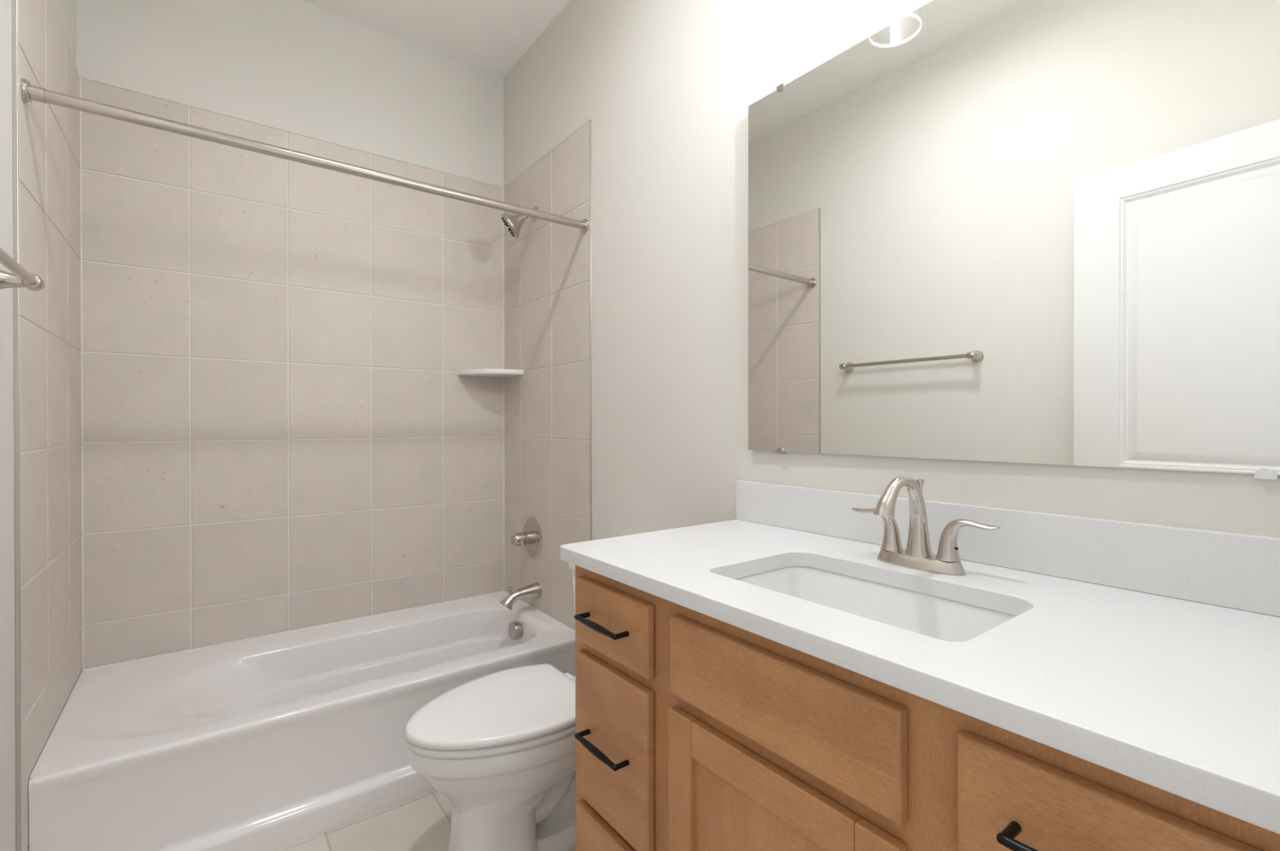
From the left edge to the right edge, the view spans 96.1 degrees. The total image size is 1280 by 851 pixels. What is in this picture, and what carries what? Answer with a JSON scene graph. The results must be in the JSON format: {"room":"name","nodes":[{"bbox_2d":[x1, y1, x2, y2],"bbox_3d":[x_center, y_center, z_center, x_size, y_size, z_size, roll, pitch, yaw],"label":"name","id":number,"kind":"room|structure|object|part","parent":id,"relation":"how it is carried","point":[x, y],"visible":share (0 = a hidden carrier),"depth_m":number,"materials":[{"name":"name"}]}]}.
{"room":"bathroom","nodes":[
{"label":"bathroom","id":0,"kind":"room"},
{"bbox_2d":[0,0,84,850],"bbox_3d":[-1.113,-0.257,0.826,0.122,2.908,2.921,0,0,-37],"label":"wall","id":1,"kind":"structure","parent":0,"point":[42,627],"depth_m":1.43,"materials":[{"name":"beige tile"}]},
{"bbox_2d":[0,248,44,291],"bbox_3d":[-1.077,-0.292,0.922,0.076,0.053,0.665,0,0,-37],"label":"towel bar","id":2,"kind":"object","parent":1,"relation":"attached to","point":[21,277],"visible":1,"depth_m":1.14,"materials":[{"name":"silver metal"}]},
{"bbox_3d":[-1.262,-0.293,1.167,0.076,0.053,0.053,0,0,-37],"label":"post","id":3,"kind":"part","parent":2,"relation":"part of","materials":[{"name":"silver metal"}]},
{"bbox_2d":[20,77,588,233],"bbox_3d":[-0.814,-0.772,1.776,1.509,0.053,0.053,0,0,-37],"label":"shower rod","id":4,"kind":"object","parent":1,"relation":"attached to","point":[29,92],"visible":1,"depth_m":1.59,"materials":[{"name":"silver metal"}]},
{"bbox_2d":[76,0,503,669],"bbox_3d":[-1.311,-0.263,2.432,1.522,2.908,0.119,0,0,-37],"label":"wall","id":5,"kind":"structure","parent":0,"point":[282,431],"depth_m":2.27,"materials":[{"name":"beige tile"}]},
{"bbox_2d":[457,368,523,377],"bbox_3d":[-0.699,-0.247,2.684,0.233,0.022,0.218,0,0,-37],"label":"corner shelf","id":6,"kind":"object","parent":5,"relation":"attached to","point":[500,373],"visible":1,"depth_m":2.64,"materials":[{"name":"white ceramic"}]},
{"bbox_2d":[275,785,575,850],"bbox_3d":[-0.432,1.245,1.276,1.522,0.100,2.811,0,0,-37],"label":"floor","id":7,"kind":"structure","parent":0,"point":[422,823],"depth_m":1.69,"materials":[{"name":"white tile"}]},
{"bbox_2d":[28,591,575,850],"bbox_3d":[-1.040,1.006,2.083,1.507,0.373,0.769,0,0,-37],"label":"bathtub","id":8,"kind":"object","parent":7,"relation":"on","point":[274,742],"visible":0.9,"depth_m":1.73,"materials":[{"name":"white ceramic"}]},
{"bbox_2d":[404,562,575,850],"bbox_3d":[-0.275,0.826,1.666,0.774,0.735,0.452,0,0,-37],"label":"toilet","id":9,"kind":"object","parent":7,"relation":"on","point":[500,747],"visible":0.69,"depth_m":1.49,"materials":[{"name":"white ceramic"}]},
{"bbox_3d":[-0.389,0.771,1.579,0.486,0.025,0.392,0,0,-37],"label":"lid","id":10,"kind":"part","parent":9,"relation":"part of","materials":[{"name":"white plastic"}]},
{"bbox_3d":[-0.389,0.797,1.579,0.478,0.022,0.386,0,0,-37],"label":"seat","id":11,"kind":"part","parent":9,"relation":"part of","materials":[{"name":"white plastic"}]},
{"bbox_3d":[-0.041,0.472,1.841,0.189,0.028,0.452,0,0,-37],"label":"tank lid","id":12,"kind":"part","parent":9,"relation":"part of","materials":[{"name":"white ceramic"}]},
{"bbox_3d":[-0.038,0.644,1.844,0.180,0.314,0.434,0,0,-37],"label":"tank","id":13,"kind":"part","parent":9,"relation":"part of","materials":[{"name":"white ceramic"}]},
{"bbox_2d":[573,565,1279,850],"bbox_3d":[0.379,0.743,0.966,0.596,0.906,1.080,0,0,-37],"label":"vanity cabinet","id":14,"kind":"object","parent":7,"relation":"on","point":[695,731],"visible":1,"depth_m":0.77,"materials":[{"name":"brown wood"}]},
{"bbox_3d":[-0.077,0.622,1.104,0.036,0.014,0.144,0,0,-37],"label":"drawer pull","id":15,"kind":"part","parent":14,"relation":"part of","materials":[{"name":"black metal"}]},
{"bbox_3d":[-0.077,0.384,1.103,0.036,0.014,0.144,0,0,-37],"label":"drawer pull","id":16,"kind":"part","parent":14,"relation":"part of","materials":[{"name":"black metal"}]},
{"bbox_3d":[-0.056,0.933,1.121,0.017,0.275,0.247,0,0,-37],"label":"drawer","id":17,"kind":"part","parent":14,"relation":"part of","materials":[{"name":"brown wood"}]},
{"bbox_3d":[-0.056,0.625,1.120,0.017,0.300,0.247,0,0,-37],"label":"drawer","id":18,"kind":"part","parent":14,"relation":"part of","materials":[{"name":"brown wood"}]},
{"bbox_3d":[-0.056,0.386,1.119,0.017,0.132,0.247,0,0,-37],"label":"drawer","id":19,"kind":"part","parent":14,"relation":"part of","materials":[{"name":"brown wood"}]},
{"bbox_3d":[0.179,0.774,0.816,0.007,0.489,0.299,0,0,-37],"label":"door","id":20,"kind":"part","parent":14,"relation":"part of","materials":[{"name":"brown wood"}]},
{"bbox_3d":[0.176,0.505,0.812,0.017,0.057,0.291,0,0,-37],"label":"rail","id":21,"kind":"part","parent":14,"relation":"part of","materials":[{"name":"brown wood"}]},
{"bbox_3d":[0.176,0.387,0.812,0.017,0.132,0.405,0,0,-37],"label":"false drawer","id":22,"kind":"part","parent":14,"relation":"part of","materials":[{"name":"brown wood"}]},
{"bbox_2d":[560,480,1279,835],"bbox_3d":[0.387,0.221,0.971,0.576,0.135,1.120,0,0,-37],"label":"countertop","id":23,"kind":"structure","parent":14,"relation":"on","point":[1148,654],"depth_m":0.78,"materials":[{"name":"white stone"}]},
{"bbox_2d":[734,566,1016,642],"bbox_3d":[0.355,0.361,0.942,0.324,0.143,0.493,0,0,-37],"label":"sink","id":24,"kind":"object","parent":23,"relation":"in","point":[931,616],"visible":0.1,"depth_m":1.04,"materials":[{"name":"white ceramic"}]},
{"bbox_2d":[851,475,1000,575],"bbox_3d":[0.514,0.174,1.060,0.201,0.170,0.201,0,0,8],"label":"faucet","id":25,"kind":"object","parent":23,"relation":"on","point":[917,554],"visible":1,"depth_m":1.04,"materials":[{"name":"silver metal"}]},
{"bbox_3d":[0.464,0.200,1.128,0.040,0.075,0.102,0,0,-37],"label":"lever handle","id":26,"kind":"part","parent":25,"relation":"part of","materials":[{"name":"silver metal"}]},
{"bbox_3d":[0.470,0.163,1.027,0.159,0.149,0.046,0,0,-37],"label":"spout","id":27,"kind":"part","parent":25,"relation":"part of","materials":[{"name":"silver metal"}]},
{"bbox_3d":[0.518,0.169,1.064,0.013,0.139,0.013,0,0,-10],"label":"lift rod","id":28,"kind":"part","parent":25,"relation":"part of","materials":[{"name":"silver metal"}]},
{"bbox_3d":[0.515,0.248,1.062,0.059,0.022,0.161,0,0,-37],"label":"plate","id":29,"kind":"part","parent":25,"relation":"part of","materials":[{"name":"silver metal"}]},
{"bbox_3d":[0.565,0.200,0.995,0.040,0.075,0.102,0,0,-37],"label":"lever handle","id":30,"kind":"part","parent":25,"relation":"part of","materials":[{"name":"silver metal"}]},
{"bbox_3d":[0.387,0.386,0.488,0.036,0.014,0.144,0,0,-37],"label":"drawer pull","id":31,"kind":"part","parent":14,"relation":"part of","materials":[{"name":"black metal"}]},
{"bbox_3d":[0.408,0.388,0.504,0.017,0.132,0.248,0,0,-37],"label":"drawer","id":32,"kind":"part","parent":14,"relation":"part of","materials":[{"name":"brown wood"}]},
{"bbox_2d":[301,0,570,77],"bbox_3d":[-0.468,-1.763,1.308,1.742,0.100,2.921,0,0,-37],"label":"ceiling","id":33,"kind":"structure","parent":0,"point":[490,36],"depth_m":2.46,"materials":[{"name":"white paint"}]},
{"bbox_2d":[502,0,1279,630],"bbox_3d":[0.182,-0.261,1.804,0.117,2.908,2.921,0,0,-37],"label":"wall","id":34,"kind":"structure","parent":0,"point":[627,414],"depth_m":1.88,"materials":[{"name":"white paint"}]},
{"bbox_2d":[501,206,538,238],"bbox_3d":[-0.530,-0.896,2.514,0.165,0.161,0.109,0,0,-37],"label":"showerhead","id":35,"kind":"object","parent":34,"relation":"attached to","point":[513,224],"visible":0.74,"depth_m":2.47,"materials":[{"name":"silver metal"}]},
{"bbox_3d":[-0.567,-0.861,2.489,0.061,0.084,0.101,0,0,-11],"label":"plate","id":36,"kind":"part","parent":35,"relation":"part of","materials":[{"name":"silver metal"}]},
{"bbox_2d":[499,582,542,610],"bbox_3d":[-0.524,0.746,2.502,0.180,0.101,0.072,0,0,-37],"label":"tub spout","id":37,"kind":"object","parent":34,"relation":"attached to","point":[533,591],"visible":1,"depth_m":2.49,"materials":[{"name":"silver metal"}]},
{"bbox_3d":[-0.560,0.714,2.475,0.025,0.034,0.025,0,0,-37],"label":"diverter knob","id":38,"kind":"part","parent":37,"relation":"part of","materials":[{"name":"silver metal"}]},
{"bbox_2d":[511,517,542,558],"bbox_3d":[-0.523,0.506,2.567,0.098,0.184,0.184,0,0,-37],"label":"shower valve","id":39,"kind":"object","parent":34,"relation":"attached to","point":[531,539],"visible":1,"depth_m":2.56,"materials":[{"name":"silver metal"}]},
{"bbox_3d":[-0.519,0.507,2.554,0.090,0.060,0.084,0,0,-37],"label":"handle","id":40,"kind":"part","parent":39,"relation":"part of","materials":[{"name":"silver metal"}]},
{"bbox_2d":[736,480,1279,617],"bbox_3d":[0.609,0.206,1.139,0.020,0.106,1.120,0,0,-37],"label":"backsplash","id":41,"kind":"structure","parent":34,"relation":"attached to","point":[1228,570],"depth_m":0.96,"materials":[{"name":"white stone"}]},
{"bbox_2d":[748,0,1279,479],"bbox_3d":[0.614,-0.395,1.129,0.010,0.936,1.056,0,0,-38],"label":"vanity mirror","id":42,"kind":"object","parent":34,"relation":"attached to","point":[1042,232],"visible":1,"depth_m":1.03,"materials":[{"name":"silver mirror"}]}
]}

